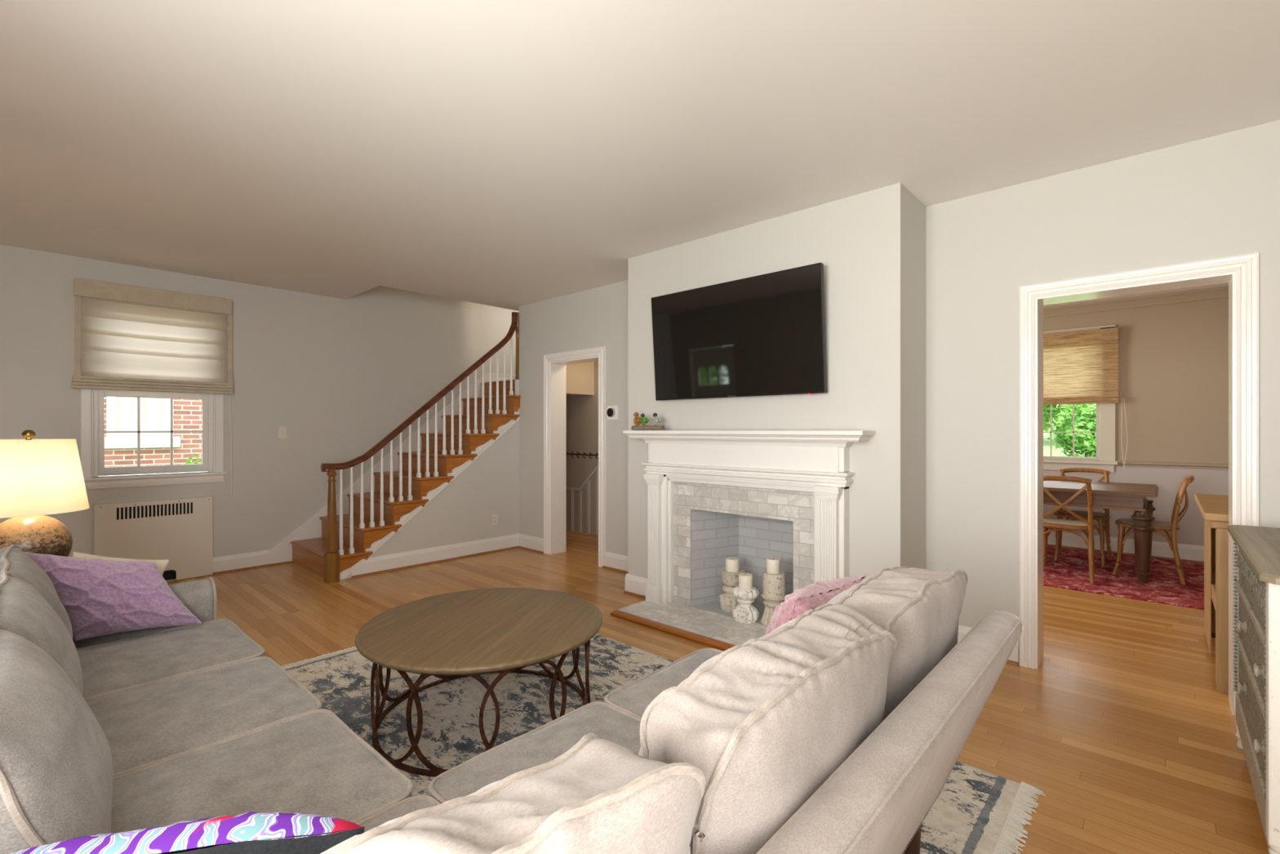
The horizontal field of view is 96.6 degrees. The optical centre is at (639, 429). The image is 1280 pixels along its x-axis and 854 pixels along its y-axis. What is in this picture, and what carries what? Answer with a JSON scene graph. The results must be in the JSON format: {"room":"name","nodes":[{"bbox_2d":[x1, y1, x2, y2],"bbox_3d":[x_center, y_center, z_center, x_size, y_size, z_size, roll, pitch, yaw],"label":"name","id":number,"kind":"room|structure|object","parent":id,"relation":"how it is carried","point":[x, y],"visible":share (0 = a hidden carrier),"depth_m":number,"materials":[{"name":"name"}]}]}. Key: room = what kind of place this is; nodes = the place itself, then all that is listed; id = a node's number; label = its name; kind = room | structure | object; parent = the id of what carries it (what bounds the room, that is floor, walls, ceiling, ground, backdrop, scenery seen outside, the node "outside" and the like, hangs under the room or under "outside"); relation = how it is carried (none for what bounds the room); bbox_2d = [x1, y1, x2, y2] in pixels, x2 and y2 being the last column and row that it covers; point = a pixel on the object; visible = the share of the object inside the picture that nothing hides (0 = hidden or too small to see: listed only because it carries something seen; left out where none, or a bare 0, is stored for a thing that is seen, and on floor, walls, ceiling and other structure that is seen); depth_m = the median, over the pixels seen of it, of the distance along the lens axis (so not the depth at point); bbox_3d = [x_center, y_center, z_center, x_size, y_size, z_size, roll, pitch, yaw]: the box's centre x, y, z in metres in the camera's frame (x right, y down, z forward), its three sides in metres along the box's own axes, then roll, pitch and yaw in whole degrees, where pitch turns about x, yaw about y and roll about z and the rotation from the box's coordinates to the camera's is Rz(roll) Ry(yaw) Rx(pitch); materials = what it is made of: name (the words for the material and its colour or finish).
{"room":"living room","nodes":[
{"label":"living room","id":0,"kind":"room"},
{"bbox_2d":[0,244,519,581],"bbox_3d":[-3.180,-1.180,6.105,0.160,5.000,7.700,0,0,43],"label":"wall","id":1,"kind":"structure","parent":0,"point":[340,375],"depth_m":5.56,"materials":[{"name":"paint"}]},
{"bbox_2d":[80,302,226,488],"bbox_3d":[-4.207,-0.340,4.951,0.205,1.640,0.980,0,0,43],"label":"window","id":2,"kind":"structure","parent":1,"relation":"in","point":[92,414],"depth_m":4.89,"materials":[{"name":"white wood"}]},
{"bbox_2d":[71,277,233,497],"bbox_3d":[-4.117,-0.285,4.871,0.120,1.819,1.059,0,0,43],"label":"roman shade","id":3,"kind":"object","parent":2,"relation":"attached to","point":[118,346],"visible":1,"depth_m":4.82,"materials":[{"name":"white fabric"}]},
{"bbox_2d":[213,550,292,574],"bbox_3d":[-3.675,1.244,5.420,0.036,0.152,0.640,0,0,43],"label":"baseboard","id":4,"kind":"structure","parent":1,"relation":"attached to","point":[241,562],"depth_m":5.36,"materials":[{"name":"white wood"}]},
{"bbox_2d":[278,426,286,438],"bbox_3d":[-3.515,0.030,5.607,0.018,0.116,0.070,0,0,43],"label":"light switch","id":5,"kind":"object","parent":1,"relation":"attached to","point":[282,430],"visible":1,"depth_m":5.61,"materials":[{"name":"beige plastic"}]},
{"bbox_2d":[345,419,519,578],"bbox_3d":[-2.025,0.600,5.745,0.090,1.440,1.870,0,0,43],"label":"wall","id":6,"kind":"structure","parent":0,"point":[462,512],"depth_m":5.99,"materials":[{"name":"paint"}]},
{"bbox_2d":[351,533,519,577],"bbox_3d":[-1.954,1.244,5.728,0.036,0.152,1.800,0,0,43],"label":"baseboard","id":7,"kind":"structure","parent":6,"relation":"attached to","point":[398,561],"depth_m":5.63,"materials":[{"name":"white wood"}]},
{"bbox_2d":[491,514,497,524],"bbox_3d":[-1.573,0.975,6.165,0.008,0.116,0.070,0,0,43],"label":"wall outlet","id":8,"kind":"object","parent":6,"relation":"attached to","point":[494,517],"visible":1,"depth_m":6.16,"materials":[{"name":"beige plastic"}]},
{"bbox_2d":[566,393,586,396],"bbox_3d":[-0.586,-0.932,7.047,2.390,0.995,1.605,0,0,43],"label":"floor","id":9,"kind":"structure","parent":0,"point":[567,394],"depth_m":7.30,"materials":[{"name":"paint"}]},
{"bbox_2d":[566,361,594,395],"bbox_3d":[-0.899,-0.868,6.890,0.040,0.865,0.900,0,0,43],"label":"ceiling","id":10,"kind":"structure","parent":0,"point":[580,376],"depth_m":7.04,"materials":[{"name":"paint"}]},
{"bbox_2d":[566,360,598,488],"bbox_3d":[-0.432,0.820,7.140,2.490,4.200,0.100,0,0,43],"label":"wall","id":11,"kind":"structure","parent":0,"point":[582,411],"depth_m":7.37,"materials":[{"name":"paint"}]},
{"bbox_2d":[566,464,598,534],"bbox_3d":[-0.783,1.279,7.372,1.639,2.481,0.033,0,0,43],"label":"wainscot","id":12,"kind":"structure","parent":11,"relation":"attached to","point":[582,503],"depth_m":7.31,"materials":[{"name":"paint"}]},
{"bbox_2d":[566,451,598,459],"bbox_3d":[-0.748,0.331,7.321,0.720,0.081,0.060,0,0,43],"label":"hook rail","id":13,"kind":"object","parent":11,"relation":"attached to","point":[578,453],"visible":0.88,"depth_m":7.30,"materials":[{"name":"metal"}]},
{"bbox_2d":[0,0,1279,311],"bbox_3d":[0.273,-1.470,4.173,7.840,0.180,9.520,0,0,43],"label":"ceiling","id":14,"kind":"structure","parent":0,"point":[509,154],"depth_m":2.52,"materials":[{"name":"paint"}]},
{"bbox_2d":[166,528,1269,853],"bbox_3d":[0.251,1.380,4.194,7.900,0.120,9.520,0,0,43],"label":"floor","id":15,"kind":"structure","parent":0,"point":[1124,726],"depth_m":2.88,"materials":[{"name":"brown wood"}]},
{"bbox_2d":[93,496,213,580],"bbox_3d":[-4.152,0.962,4.892,0.045,0.707,0.778,0,0,43],"label":"radiator cover","id":16,"kind":"object","parent":15,"relation":"on","point":[180,531],"visible":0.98,"depth_m":4.92,"materials":[{"name":"beige metal"}]},
{"bbox_2d":[269,311,520,583],"bbox_3d":[-1.882,0.000,6.569,1.123,2.640,3.862,0,0,43],"label":"staircase","id":17,"kind":"structure","parent":15,"relation":"on","point":[353,523],"depth_m":5.73,"materials":[{"name":"brown wood"}]},
{"bbox_2d":[0,544,1022,853],"bbox_3d":[-0.786,0.836,1.822,3.060,0.969,2.123,0,0,43],"label":"sectional sofa","id":18,"kind":"object","parent":15,"relation":"on","point":[838,728],"visible":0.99,"depth_m":1.05,"materials":[{"name":"fabric"}]},
{"bbox_2d":[0,546,72,639],"bbox_3d":[-2.086,0.655,1.889,0.652,0.472,0.290,0,0,43],"label":"cushion","id":19,"kind":"object","parent":18,"relation":"on","point":[19,565],"depth_m":1.88,"materials":[{"name":"grey fabric"}]},
{"bbox_2d":[0,574,83,695],"bbox_3d":[-1.636,0.650,1.469,0.649,0.476,0.289,0,0,43],"label":"cushion","id":20,"kind":"object","parent":18,"relation":"on","point":[24,612],"depth_m":1.45,"materials":[{"name":"grey fabric"}]},
{"bbox_2d":[0,627,113,853],"bbox_3d":[-1.182,0.646,1.061,0.658,0.475,0.301,0,0,43],"label":"cushion","id":21,"kind":"object","parent":18,"relation":"on","point":[56,771],"depth_m":0.96,"materials":[{"name":"grey fabric"}]},
{"bbox_2d":[22,551,203,641],"bbox_3d":[-2.123,0.639,2.294,0.583,0.371,0.207,0,0,-36],"label":"throw pillow","id":22,"kind":"object","parent":18,"relation":"on","point":[99,597],"visible":0.95,"depth_m":2.24,"materials":[{"name":"purple fabric"}]},
{"bbox_2d":[72,551,169,575],"bbox_3d":[-2.233,0.686,2.404,0.377,0.347,0.178,0,0,-38],"label":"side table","id":23,"kind":"object","parent":18,"relation":"on","point":[161,564],"visible":0.11,"depth_m":2.47,"materials":[{"name":"beige fabric"}]},
{"bbox_2d":[76,620,263,697],"bbox_3d":[-1.864,0.920,2.124,0.612,0.189,0.669,0,0,43],"label":"seat cushion","id":24,"kind":"object","parent":18,"relation":"on","point":[113,667],"depth_m":2.10,"materials":[{"name":"grey fabric"}]},
{"bbox_2d":[9,811,364,853],"bbox_3d":[-0.597,0.690,0.806,0.450,0.346,0.252,0,0,-9],"label":"throw pillow","id":25,"kind":"object","parent":18,"relation":"on","point":[250,832],"visible":0.94,"depth_m":0.73,"materials":[{"name":"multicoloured fabric"}]},
{"bbox_2d":[85,658,319,773],"bbox_3d":[-1.415,0.920,1.712,0.612,0.187,0.669,0,0,43],"label":"seat cushion","id":26,"kind":"object","parent":18,"relation":"on","point":[147,725],"depth_m":1.70,"materials":[{"name":"grey fabric"}]},
{"bbox_2d":[111,711,412,832],"bbox_3d":[-0.965,0.920,1.300,0.610,0.190,0.670,0,0,43],"label":"seat cushion","id":27,"kind":"object","parent":18,"relation":"on","point":[306,762],"depth_m":1.36,"materials":[{"name":"grey fabric"}]},
{"bbox_2d":[360,799,434,832],"bbox_3d":[-0.540,0.919,0.787,0.710,0.189,0.874,0,0,43],"label":"seat cushion","id":28,"kind":"object","parent":18,"relation":"on","point":[396,808],"depth_m":1.27,"materials":[{"name":"grey fabric"}]},
{"bbox_2d":[320,737,699,853],"bbox_3d":[-0.241,0.587,0.530,0.333,0.464,0.664,0,0,43],"label":"cushion","id":29,"kind":"object","parent":18,"relation":"on","point":[599,796],"depth_m":0.57,"materials":[{"name":"fabric"}]},
{"bbox_2d":[430,704,640,800],"bbox_3d":[-0.056,0.919,1.336,0.749,0.192,0.587,0,0,43],"label":"seat cushion","id":30,"kind":"object","parent":18,"relation":"on","point":[618,724],"depth_m":1.51,"materials":[{"name":"grey fabric"}]},
{"bbox_2d":[608,649,721,716],"bbox_3d":[0.339,0.920,1.768,0.751,0.189,0.586,0,0,43],"label":"seat cushion","id":31,"kind":"object","parent":18,"relation":"on","point":[632,699],"depth_m":1.88,"materials":[{"name":"grey fabric"}]},
{"bbox_2d":[638,604,893,853],"bbox_3d":[0.234,0.610,1.052,0.325,0.472,0.721,0,0,43],"label":"cushion","id":32,"kind":"object","parent":18,"relation":"on","point":[768,720],"depth_m":0.85,"materials":[{"name":"fabric"}]},
{"bbox_2d":[765,575,867,634],"bbox_3d":[0.585,0.694,1.906,0.285,0.373,0.435,0,0,43],"label":"throw pillow","id":33,"kind":"object","parent":18,"relation":"on","point":[796,603],"visible":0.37,"depth_m":1.80,"materials":[{"name":"pink fabric"}]},
{"bbox_2d":[826,567,966,721],"bbox_3d":[0.610,0.620,1.508,0.359,0.482,0.689,0,0,43],"label":"cushion","id":34,"kind":"object","parent":18,"relation":"on","point":[922,608],"depth_m":1.34,"materials":[{"name":"fabric"}]},
{"bbox_2d":[281,633,1045,853],"bbox_3d":[-0.578,1.313,2.281,3.314,0.011,2.475,0,0,43],"label":"area rug","id":35,"kind":"object","parent":15,"relation":"on","point":[976,811],"visible":0.22,"depth_m":2.58,"materials":[{"name":"fabric"}]},
{"bbox_2d":[355,587,602,777],"bbox_3d":[-0.707,1.087,2.609,1.070,0.438,1.070,0,0,43],"label":"coffee table","id":36,"kind":"object","parent":35,"relation":"on","point":[473,633],"visible":0.95,"depth_m":2.41,"materials":[{"name":"brown wood"}]},
{"bbox_2d":[609,430,875,650],"bbox_3d":[0.658,0.664,3.876,1.840,1.312,0.917,0,0,43],"label":"fireplace","id":37,"kind":"object","parent":15,"relation":"on","point":[751,496],"visible":0.84,"depth_m":3.93,"materials":[{"name":"wood"}]},
{"bbox_2d":[631,412,664,430],"bbox_3d":[0.058,-0.062,4.279,0.304,0.141,0.059,0,0,43],"label":"bird figurine","id":38,"kind":"object","parent":37,"relation":"on","point":[637,420],"visible":1,"depth_m":4.28,"materials":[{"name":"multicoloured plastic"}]},
{"bbox_2d":[719,568,744,612],"bbox_3d":[0.663,1.151,4.083,0.194,0.278,0.194,0,0,43],"label":"candle holder","id":39,"kind":"object","parent":37,"relation":"on","point":[728,602],"visible":0.68,"depth_m":4.02,"materials":[{"name":"beige wood"}]},
{"bbox_2d":[725,556,739,572],"bbox_3d":[0.663,0.964,4.083,0.098,0.096,0.098,0,0,43],"label":"pillar candle","id":40,"kind":"object","parent":39,"relation":"on","point":[732,563],"visible":1,"depth_m":4.04,"materials":[{"name":"beige wax"}]},
{"bbox_2d":[720,568,744,586],"bbox_3d":[0.663,1.063,4.083,0.172,0.103,0.172,0,0,43],"label":"cup","id":41,"kind":"object","parent":39,"relation":"on","point":[729,579],"depth_m":4.02,"materials":[{"name":"beige ceramic"}]},
{"bbox_2d":[732,585,759,623],"bbox_3d":[0.715,1.179,3.856,0.178,0.222,0.178,0,0,43],"label":"candle holder","id":42,"kind":"object","parent":37,"relation":"on","point":[744,612],"visible":0.89,"depth_m":3.80,"materials":[{"name":"white stone"}]},
{"bbox_2d":[738,572,752,589],"bbox_3d":[0.715,1.020,3.856,0.094,0.096,0.094,0,0,43],"label":"pillar candle","id":43,"kind":"object","parent":42,"relation":"on","point":[745,580],"visible":1,"depth_m":3.82,"materials":[{"name":"beige wax"}]},
{"bbox_2d":[732,585,759,600],"bbox_3d":[0.715,1.105,3.856,0.178,0.074,0.178,0,0,43],"label":"cup","id":44,"kind":"object","parent":42,"relation":"on","point":[742,594],"depth_m":3.80,"materials":[{"name":"white ceramic"}]},
{"bbox_2d":[622,430,875,441],"bbox_3d":[0.612,0.039,3.825,1.840,0.062,0.195,0,0,43],"label":"mantel shelf","id":45,"kind":"object","parent":37,"relation":"attached to","point":[646,435],"depth_m":3.65,"materials":[{"name":"white wood"}]},
{"bbox_2d":[760,570,786,625],"bbox_3d":[0.894,1.121,3.793,0.176,0.338,0.176,0,0,43],"label":"candle holder","id":46,"kind":"object","parent":37,"relation":"on","point":[774,585],"visible":0.71,"depth_m":3.74,"materials":[{"name":"beige wood"}]},
{"bbox_2d":[766,556,780,573],"bbox_3d":[0.889,0.902,3.798,0.090,0.100,0.090,0,0,43],"label":"pillar candle","id":47,"kind":"object","parent":46,"relation":"on","point":[773,564],"visible":1,"depth_m":3.76,"materials":[{"name":"beige wax"}]},
{"bbox_2d":[762,570,786,597],"bbox_3d":[0.894,1.026,3.793,0.152,0.148,0.152,0,0,43],"label":"cup","id":48,"kind":"object","parent":46,"relation":"on","point":[774,585],"depth_m":3.73,"materials":[{"name":"beige ceramic"}]},
{"bbox_2d":[1043,546,1204,609],"bbox_3d":[3.942,1.314,5.666,3.350,0.012,1.960,0,0,43],"label":"dining rug","id":49,"kind":"object","parent":15,"relation":"on","point":[1071,570],"visible":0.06,"depth_m":4.98,"materials":[{"name":"red carpet"}]},
{"bbox_2d":[1043,475,1097,583],"bbox_3d":[3.814,0.856,5.113,0.447,0.911,0.535,0,0,43],"label":"dining chair","id":50,"kind":"object","parent":49,"relation":"on","point":[1083,525],"visible":0.77,"depth_m":4.93,"materials":[{"name":"brown wood"}]},
{"bbox_2d":[1053,467,1111,566],"bbox_3d":[4.458,0.856,5.748,0.447,0.911,0.535,0,0,43],"label":"dining chair","id":51,"kind":"object","parent":49,"relation":"on","point":[1102,517],"visible":0.63,"depth_m":5.70,"materials":[{"name":"brown wood"}]},
{"bbox_2d":[1043,480,1158,582],"bbox_3d":[3.911,0.920,5.803,2.020,0.775,1.080,0,0,43],"label":"dining table","id":52,"kind":"object","parent":49,"relation":"on","point":[1112,495],"visible":0.49,"depth_m":4.96,"materials":[{"name":"brown wood"}]},
{"bbox_2d":[1112,475,1194,584],"bbox_3d":[4.588,0.856,5.100,0.535,0.911,0.447,0,0,43],"label":"dining chair","id":53,"kind":"object","parent":49,"relation":"on","point":[1173,526],"visible":0.91,"depth_m":4.94,"materials":[{"name":"brown wood"}]},
{"bbox_2d":[1194,493,1228,694],"bbox_3d":[3.446,0.870,3.125,0.545,0.900,1.175,0,0,43],"label":"cabinet","id":54,"kind":"object","parent":15,"relation":"on","point":[1214,508],"visible":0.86,"depth_m":2.89,"materials":[{"name":"brown wood"}]},
{"bbox_2d":[1226,524,1279,853],"bbox_3d":[2.283,0.860,1.831,0.490,0.920,1.155,0,0,43],"label":"dresser","id":55,"kind":"object","parent":15,"relation":"on","point":[1255,549],"visible":1,"depth_m":1.82,"materials":[{"name":"grey wood"}]},
{"bbox_3d":[-2.765,1.005,2.577,0.520,0.630,0.520,0,0,43],"label":"side table","id":56,"kind":"object","parent":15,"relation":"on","visible":0},
{"bbox_2d":[0,429,89,556],"bbox_3d":[-2.765,0.345,2.577,0.396,0.689,0.396,0,0,43],"label":"table lamp","id":57,"kind":"object","parent":56,"relation":"on","point":[39,477],"visible":0.77,"depth_m":2.50,"materials":[{"name":"fabric"}]},
{"bbox_2d":[627,182,925,605],"bbox_3d":[0.838,-0.030,4.069,2.105,2.700,0.470,0,0,43],"label":"wall","id":58,"kind":"structure","parent":0,"point":[870,246],"depth_m":3.41,"materials":[{"name":"paint"}]},
{"bbox_2d":[623,573,647,599],"bbox_3d":[-0.012,1.244,4.505,0.298,0.152,0.036,0,0,43],"label":"baseboard","id":59,"kind":"structure","parent":58,"relation":"attached to","point":[635,585],"depth_m":4.52,"materials":[{"name":"white wood"}]},
{"bbox_2d":[651,262,826,400],"bbox_3d":[0.617,-0.602,3.872,1.339,0.780,0.119,0,0,43],"label":"television","id":60,"kind":"object","parent":58,"relation":"attached to","point":[763,335],"visible":1,"depth_m":3.76,"materials":[{"name":"black plastic"}]},
{"bbox_2d":[519,120,1279,664],"bbox_3d":[0.974,-0.030,4.398,6.150,2.700,0.200,0,0,43],"label":"wall","id":61,"kind":"structure","parent":0,"point":[1218,196],"depth_m":3.27,"materials":[{"name":"paint"}]},
{"bbox_2d":[518,533,543,553],"bbox_3d":[-1.199,1.244,6.232,0.468,0.152,0.036,0,0,43],"label":"baseboard","id":62,"kind":"structure","parent":61,"relation":"attached to","point":[534,544],"depth_m":6.22,"materials":[{"name":"white wood"}]},
{"bbox_2d":[543,346,605,567],"bbox_3d":[-0.605,0.263,5.844,0.923,2.115,0.240,0,0,43],"label":"door frame","id":63,"kind":"structure","parent":61,"relation":"in","point":[554,364],"depth_m":6.04,"materials":[{"name":"white paint"}]},
{"bbox_2d":[606,405,617,419],"bbox_3d":[-0.269,-0.160,5.380,0.140,0.130,0.034,0,0,43],"label":"thermostat","id":64,"kind":"object","parent":61,"relation":"attached to","point":[612,411],"visible":1,"depth_m":5.37,"materials":[{"name":"white plastic"}]},
{"bbox_2d":[602,551,627,573],"bbox_3d":[-0.071,1.244,5.197,0.760,0.152,0.036,0,0,43],"label":"baseboard","id":65,"kind":"structure","parent":61,"relation":"attached to","point":[615,562],"depth_m":5.34,"materials":[{"name":"white wood"}]},
{"bbox_2d":[957,624,1018,666],"bbox_3d":[1.939,1.244,3.353,0.485,0.152,0.036,0,0,43],"label":"baseboard","id":66,"kind":"structure","parent":61,"relation":"attached to","point":[1013,660],"depth_m":3.21,"materials":[{"name":"white wood"}]},
{"bbox_2d":[1019,252,1258,715],"bbox_3d":[2.535,0.260,2.964,0.910,2.120,0.240,0,0,43],"label":"door frame","id":67,"kind":"structure","parent":61,"relation":"in","point":[1241,272],"depth_m":2.92,"materials":[{"name":"white paint"}]},
{"bbox_2d":[1043,297,1228,546],"bbox_3d":[4.666,-0.030,6.566,4.600,2.700,0.154,0,0,43],"label":"wall","id":68,"kind":"structure","parent":0,"point":[1173,358],"depth_m":5.80,"materials":[{"name":"paint"}]},
{"bbox_2d":[1047,531,1204,563],"bbox_3d":[4.523,1.235,6.574,3.780,0.170,0.036,0,0,43],"label":"baseboard","id":69,"kind":"structure","parent":68,"relation":"attached to","point":[1187,553],"depth_m":5.99,"materials":[{"name":"white wood"}]},
{"bbox_2d":[1043,324,1228,472],"bbox_3d":[5.001,-0.330,6.214,2.590,1.580,0.180,0,0,43],"label":"window","id":70,"kind":"structure","parent":68,"relation":"in","point":[1105,459],"depth_m":6.14,"materials":[{"name":"white wood"}]},
{"bbox_2d":[1043,327,1128,468],"bbox_3d":[4.545,-0.330,6.504,1.557,1.500,0.060,0,0,43],"label":"bamboo shade","id":71,"kind":"object","parent":70,"relation":"attached to","point":[1080,366],"visible":0.52,"depth_m":6.23,"materials":[{"name":"beige"}]},
{"bbox_2d":[1043,285,1228,317],"bbox_3d":[4.510,-1.330,6.559,3.780,0.100,0.075,0,0,43],"label":"crown molding","id":72,"kind":"structure","parent":68,"relation":"attached to","point":[1217,292],"depth_m":5.92,"materials":[{"name":"paint"}]},
{"label":"outside","id":73,"kind":"structure","parent":0,"visible":0},
{"bbox_2d":[1043,405,1095,457],"bbox_3d":[19.062,0.065,20.782,60.000,3.456,40.000,0,0,43],"label":"lawn","id":74,"kind":"structure","parent":73,"point":[1046,446],"depth_m":17.77,"materials":[{"name":"green plant"}]},
{"bbox_2d":[1043,403,1096,440],"bbox_3d":[13.906,-1.559,19.093,4.097,4.167,4.251,0,0,-3],"label":"tree","id":75,"kind":"object","parent":74,"relation":"on","point":[1046,408],"visible":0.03,"depth_m":18.60,"materials":[{"name":"green plant"}]},
{"bbox_2d":[1046,403,1096,457],"bbox_3d":[12.053,0.086,15.363,1.809,1.831,1.449,0,0,43],"label":"shrub","id":76,"kind":"object","parent":74,"relation":"on","point":[1089,439],"visible":0.56,"depth_m":15.33,"materials":[{"name":"green plant"}]},
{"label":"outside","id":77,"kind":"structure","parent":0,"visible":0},
{"bbox_3d":[-8.364,1.920,7.672,9.300,0.200,16.000,0,0,43],"label":"ground","id":78,"kind":"structure","parent":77,"visible":0},
{"bbox_2d":[103,396,202,475],"bbox_3d":[-8.235,-0.430,9.589,4.700,4.500,12.600,0,0,43],"label":"brick house","id":79,"kind":"structure","parent":78,"relation":"on","point":[120,412],"depth_m":8.04,"materials":[{"name":"red"}]},
{"bbox_2d":[179,444,205,472],"bbox_3d":[-6.058,1.006,7.934,0.742,1.629,0.738,0,0,-2],"label":"shrub","id":80,"kind":"object","parent":78,"relation":"on","point":[188,462],"visible":0.02,"depth_m":7.79,"materials":[{"name":"green plant"}]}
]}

